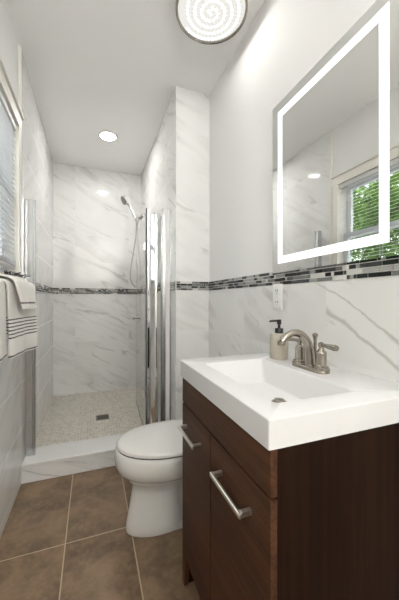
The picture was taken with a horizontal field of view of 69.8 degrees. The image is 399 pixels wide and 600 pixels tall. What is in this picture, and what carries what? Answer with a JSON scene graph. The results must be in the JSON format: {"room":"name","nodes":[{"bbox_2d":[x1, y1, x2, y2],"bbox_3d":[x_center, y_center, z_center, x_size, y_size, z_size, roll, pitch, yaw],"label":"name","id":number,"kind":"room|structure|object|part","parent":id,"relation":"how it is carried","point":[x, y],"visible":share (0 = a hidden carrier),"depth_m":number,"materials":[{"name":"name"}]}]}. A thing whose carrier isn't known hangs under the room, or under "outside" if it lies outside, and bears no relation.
{"room":"bathroom","nodes":[
{"label":"bathroom","id":0,"kind":"room"},
{"bbox_2d":[0,278,36,358],"bbox_3d":[-0.790,0.074,1.234,0.120,0.316,0.266,0,0,-21],"label":"bath towel","id":1,"kind":"object","parent":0,"point":[21,324],"visible":0.74,"depth_m":1.20,"materials":[{"name":"white fabric"}]},
{"bbox_2d":[0,270,36,308],"bbox_3d":[-0.791,-0.040,1.208,0.156,0.157,0.191,0,0,-21],"label":"hand towel","id":2,"kind":"object","parent":1,"relation":"on","point":[23,288],"visible":0.99,"depth_m":1.19,"materials":[{"name":"grey fabric"}]},
{"bbox_2d":[0,0,52,537],"bbox_3d":[-0.706,-0.200,0.577,0.132,2.600,5.617,0,0,-21],"label":"wall","id":3,"kind":"structure","parent":0,"point":[36,158],"depth_m":1.85,"materials":[{"name":"white tile"}]},
{"bbox_2d":[0,54,23,279],"bbox_3d":[-0.946,-0.586,1.243,0.152,0.972,0.882,0,0,-21],"label":"window","id":4,"kind":"structure","parent":3,"relation":"in","point":[6,87],"depth_m":1.61,"materials":[{"name":"white paint"}]},
{"bbox_3d":[-0.969,-0.352,1.239,0.030,0.439,0.746,0,0,-21],"label":"sash","id":5,"kind":"part","parent":4,"relation":"part of","materials":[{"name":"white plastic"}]},
{"bbox_2d":[0,90,15,269],"bbox_3d":[-0.918,-0.575,1.260,0.036,0.812,0.744,0,0,-21],"label":"window blind","id":6,"kind":"object","parent":4,"relation":"attached to","point":[7,124],"visible":1,"depth_m":1.47,"materials":[{"name":"grey plastic"}]},
{"bbox_3d":[-1.014,-0.570,1.512,0.032,0.760,0.002,0,0,-21],"label":"ladder cord","id":7,"kind":"part","parent":6,"relation":"part of","materials":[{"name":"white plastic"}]},
{"bbox_3d":[-0.919,-0.182,1.259,0.027,0.027,0.744,0,0,-21],"label":"rail","id":8,"kind":"part","parent":6,"relation":"part of","materials":[{"name":"grey plastic"}]},
{"bbox_2d":[25,199,35,456],"bbox_3d":[-1.072,0.174,1.814,0.060,1.618,0.032,0,0,-21],"label":"door jamb","id":9,"kind":"object","parent":3,"relation":"attached to","point":[30,205],"visible":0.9,"depth_m":1.80,"materials":[{"name":"grey metal"}]},
{"bbox_3d":[-0.782,-0.040,1.048,0.081,0.056,0.752,0,0,-21],"label":"towel bar","id":10,"kind":"object","parent":3,"relation":"attached to","visible":0},
{"bbox_2d":[0,279,6,361],"bbox_3d":[-0.701,0.067,0.926,0.068,0.302,0.328,0,0,-21],"label":"bath towel","id":11,"kind":"object","parent":10,"relation":"hanging from","point":[3,339],"visible":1,"depth_m":1.04,"materials":[{"name":"white fabric"}]},
{"bbox_2d":[36,388,141,446],"bbox_3d":[-0.967,1.125,2.626,1.085,0.150,1.597,0,0,-21],"label":"floor","id":12,"kind":"structure","parent":0,"point":[68,418],"depth_m":2.58,"materials":[{"name":"tile"}]},
{"bbox_2d":[21,433,124,483],"bbox_3d":[-0.656,1.042,1.965,0.947,0.116,0.209,0,0,-21],"label":"shower curb","id":13,"kind":"object","parent":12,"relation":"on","point":[62,459],"visible":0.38,"depth_m":1.83,"materials":[{"name":"stone"}]},
{"bbox_2d":[145,208,170,424],"bbox_3d":[-0.298,0.155,2.094,0.186,1.658,0.048,0,0,-21],"label":"panel","id":14,"kind":"object","parent":13,"relation":"on","point":[157,227],"visible":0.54,"depth_m":2.08,"materials":[{"name":"silver metal"}]},
{"bbox_2d":[133,213,144,425],"bbox_3d":[-0.504,0.172,2.421,0.072,1.614,0.698,0,0,-18],"label":"shower door","id":15,"kind":"structure","parent":14,"relation":"attached to","point":[140,234],"depth_m":2.35,"materials":[{"name":"clear glass"}]},
{"bbox_3d":[-0.372,0.163,2.077,0.020,1.642,0.024,0,0,-21],"label":"post","id":16,"kind":"part","parent":14,"relation":"part of","materials":[{"name":"silver metal"}]},
{"bbox_3d":[-0.265,0.155,2.117,0.025,1.658,0.028,0,0,-21],"label":"post","id":17,"kind":"part","parent":14,"relation":"part of","materials":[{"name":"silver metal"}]},
{"bbox_2d":[96,414,108,420],"bbox_3d":[-0.868,1.048,2.558,0.112,0.003,0.112,0,0,-21],"label":"floor drain","id":18,"kind":"object","parent":12,"relation":"on","point":[105,416],"visible":1,"depth_m":2.55,"materials":[{"name":"silver metal"}]},
{"bbox_2d":[53,162,140,395],"bbox_3d":[-1.231,-0.200,3.314,1.075,2.600,0.124,0,0,-21],"label":"wall","id":19,"kind":"structure","parent":0,"point":[94,295],"depth_m":3.26,"materials":[{"name":"stone"}]},
{"bbox_2d":[0,466,200,599],"bbox_3d":[0.196,1.150,0.052,1.451,0.100,4.000,0,0,-21],"label":"floor","id":20,"kind":"structure","parent":0,"point":[66,537],"depth_m":1.26,"materials":[{"name":"brown tile"}]},
{"bbox_2d":[114,419,182,536],"bbox_3d":[-0.073,0.733,1.468,0.698,0.734,0.430,0,0,-21],"label":"toilet","id":21,"kind":"object","parent":20,"relation":"on","point":[150,456],"visible":0.52,"depth_m":1.34,"materials":[{"name":"white ceramic"}]},
{"bbox_3d":[-0.170,0.680,1.432,0.474,0.019,0.356,0,0,-21],"label":"lid","id":22,"kind":"part","parent":21,"relation":"part of","materials":[{"name":"white plastic"}]},
{"bbox_3d":[-0.174,0.694,1.430,0.464,0.006,0.352,0,0,-21],"label":"seat","id":23,"kind":"part","parent":21,"relation":"part of","materials":[{"name":"white plastic"}]},
{"bbox_2d":[178,378,398,599],"bbox_3d":[0.240,0.698,0.920,0.500,0.805,0.590,0,0,-21],"label":"vanity cabinet","id":24,"kind":"object","parent":20,"relation":"on","point":[319,519],"visible":0.95,"depth_m":0.66,"materials":[{"name":"brown wood"}]},
{"bbox_3d":[-0.049,0.472,0.990,0.009,0.012,0.168,0,0,-21],"label":"door handle","id":25,"kind":"part","parent":24,"relation":"part of","materials":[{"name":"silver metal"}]},
{"bbox_3d":[-0.009,0.690,0.992,0.016,0.578,0.282,0,0,-21],"label":"door","id":26,"kind":"part","parent":24,"relation":"part of","materials":[{"name":"brown wood"}]},
{"bbox_3d":[-0.007,0.472,0.926,0.027,0.012,0.012,0,0,-21],"label":"handle post","id":27,"kind":"part","parent":24,"relation":"part of","materials":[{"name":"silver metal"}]},
{"bbox_3d":[0.050,0.472,0.776,0.027,0.012,0.012,0,0,-21],"label":"handle post","id":28,"kind":"part","parent":24,"relation":"part of","materials":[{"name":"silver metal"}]},
{"bbox_3d":[0.060,0.472,0.700,0.009,0.012,0.168,0,0,-21],"label":"door handle","id":29,"kind":"part","parent":24,"relation":"part of","materials":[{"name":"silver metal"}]},
{"bbox_3d":[0.045,0.345,0.847,0.016,0.100,0.590,0,0,-21],"label":"panel","id":30,"kind":"part","parent":24,"relation":"part of","materials":[{"name":"brown wood"}]},
{"bbox_3d":[0.095,0.690,0.713,0.016,0.578,0.304,0,0,-21],"label":"door","id":31,"kind":"part","parent":24,"relation":"part of","materials":[{"name":"brown wood"}]},
{"bbox_3d":[0.102,0.472,0.636,0.027,0.012,0.012,0,0,-21],"label":"handle post","id":32,"kind":"part","parent":24,"relation":"part of","materials":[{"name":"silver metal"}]},
{"bbox_2d":[180,353,398,450],"bbox_3d":[0.253,0.275,0.921,0.476,0.084,0.600,0,0,-21],"label":"sink","id":33,"kind":"object","parent":24,"relation":"in","point":[280,404],"visible":0.92,"depth_m":0.71,"materials":[{"name":"white ceramic"}]},
{"bbox_2d":[269,319,287,359],"bbox_3d":[0.317,0.155,1.145,0.075,0.155,0.071,0,0,-29],"label":"soap dispenser","id":34,"kind":"object","parent":33,"relation":"on","point":[278,352],"visible":0.94,"depth_m":1.12,"materials":[{"name":"beige ceramic"}]},
{"bbox_2d":[270,332,287,359],"bbox_3d":[0.319,0.183,1.147,0.071,0.100,0.071,0,0,-29],"label":"bottle","id":35,"kind":"object","parent":34,"relation":"attached to","point":[278,352],"depth_m":1.12,"materials":[{"name":"beige ceramic"}]},
{"bbox_2d":[277,329,338,373],"bbox_3d":[0.360,0.165,0.963,0.207,0.136,0.176,0,0,29],"label":"faucet","id":36,"kind":"object","parent":33,"relation":"on","point":[307,356],"visible":1,"depth_m":0.95,"materials":[{"name":"silver metal"}]},
{"bbox_3d":[0.334,0.143,1.050,0.019,0.019,0.079,0,0,-36],"label":"lever","id":37,"kind":"part","parent":36,"relation":"part of","materials":[{"name":"silver metal"}]},
{"bbox_3d":[0.323,0.161,0.950,0.147,0.126,0.037,0,0,-21],"label":"spout","id":38,"kind":"part","parent":36,"relation":"part of","materials":[{"name":"silver metal"}]},
{"bbox_3d":[0.357,0.180,1.018,0.053,0.089,0.053,0,0,-21],"label":"handle","id":39,"kind":"part","parent":36,"relation":"part of","materials":[{"name":"silver metal"}]},
{"bbox_3d":[0.375,0.227,0.970,0.052,0.012,0.154,0,0,-21],"label":"plate","id":40,"kind":"part","parent":36,"relation":"part of","materials":[{"name":"silver metal"}]},
{"bbox_3d":[0.395,0.168,0.978,0.019,0.111,0.019,0,0,-21],"label":"lift rod","id":41,"kind":"part","parent":36,"relation":"part of","materials":[{"name":"silver metal"}]},
{"bbox_3d":[0.393,0.180,0.922,0.053,0.089,0.053,0,0,-21],"label":"handle","id":42,"kind":"part","parent":36,"relation":"part of","materials":[{"name":"silver metal"}]},
{"bbox_3d":[0.399,0.143,0.883,0.019,0.019,0.079,0,0,-9],"label":"lever","id":43,"kind":"part","parent":36,"relation":"part of","materials":[{"name":"silver metal"}]},
{"bbox_2d":[6,0,263,175],"bbox_3d":[-0.089,-1.560,0.809,1.451,0.120,5.617,0,0,-21],"label":"ceiling","id":44,"kind":"structure","parent":0,"point":[93,67],"depth_m":1.86,"materials":[{"name":"white paint"}]},
{"bbox_2d":[98,131,117,141],"bbox_3d":[-0.837,-1.496,2.617,0.168,0.008,0.168,0,0,-21],"label":"recessed light","id":45,"kind":"object","parent":44,"relation":"in","point":[109,136],"visible":1,"depth_m":2.61,"materials":[{"name":"white paint"}]},
{"bbox_2d":[176,0,247,44],"bbox_3d":[0.059,-1.457,1.411,0.354,0.086,0.354,0,0,-21],"label":"ceiling light","id":46,"kind":"object","parent":44,"relation":"attached to","point":[209,22],"visible":1,"depth_m":1.44,"materials":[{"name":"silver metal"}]},
{"bbox_2d":[141,86,209,419],"bbox_3d":[-0.339,-0.200,2.826,0.260,2.600,1.666,0,0,-21],"label":"wall","id":47,"kind":"structure","parent":0,"point":[175,176],"depth_m":2.06,"materials":[{"name":"white tile"}]},
{"bbox_2d":[121,195,143,287],"bbox_3d":[-0.663,-0.592,2.931,0.280,0.927,0.107,0,0,-21],"label":"shower","id":48,"kind":"object","parent":47,"relation":"attached to","point":[124,199],"visible":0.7,"depth_m":2.94,"materials":[{"name":"silver metal"}]},
{"bbox_3d":[-0.700,-0.917,2.935,0.126,0.194,0.045,0,0,-36],"label":"handle","id":49,"kind":"part","parent":48,"relation":"part of","materials":[{"name":"silver metal"}]},
{"bbox_2d":[208,0,398,383],"bbox_3d":[0.529,-0.200,1.041,0.130,2.600,5.617,0,0,-21],"label":"wall","id":50,"kind":"structure","parent":0,"point":[353,307],"depth_m":1.38,"materials":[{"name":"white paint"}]},
{"bbox_2d":[273,284,282,309],"bbox_3d":[0.356,-0.013,1.309,0.008,0.120,0.072,0,0,-21],"label":"wall outlet","id":51,"kind":"object","parent":50,"relation":"attached to","point":[277,288],"visible":1,"depth_m":1.30,"materials":[{"name":"white plastic"}]},
{"bbox_2d":[275,299,278,306],"bbox_3d":[0.354,0.013,1.308,0.003,0.039,0.033,0,0,-21],"label":"receptacle","id":52,"kind":"object","parent":51,"relation":"attached to","point":[276,300],"depth_m":1.31,"materials":[{"name":"grey plastic"}]},
{"bbox_2d":[275,287,278,295],"bbox_3d":[0.354,-0.039,1.308,0.003,0.039,0.033,0,0,-21],"label":"receptacle","id":53,"kind":"object","parent":51,"relation":"attached to","point":[276,288],"depth_m":1.30,"materials":[{"name":"grey plastic"}]},
{"bbox_2d":[273,0,398,272],"bbox_3d":[0.455,-0.506,1.057,0.018,0.764,0.601,0,0,-21],"label":"mirror","id":54,"kind":"object","parent":50,"relation":"attached to","point":[336,132],"visible":1,"depth_m":0.96,"materials":[{"name":"white mirror"}]}
]}

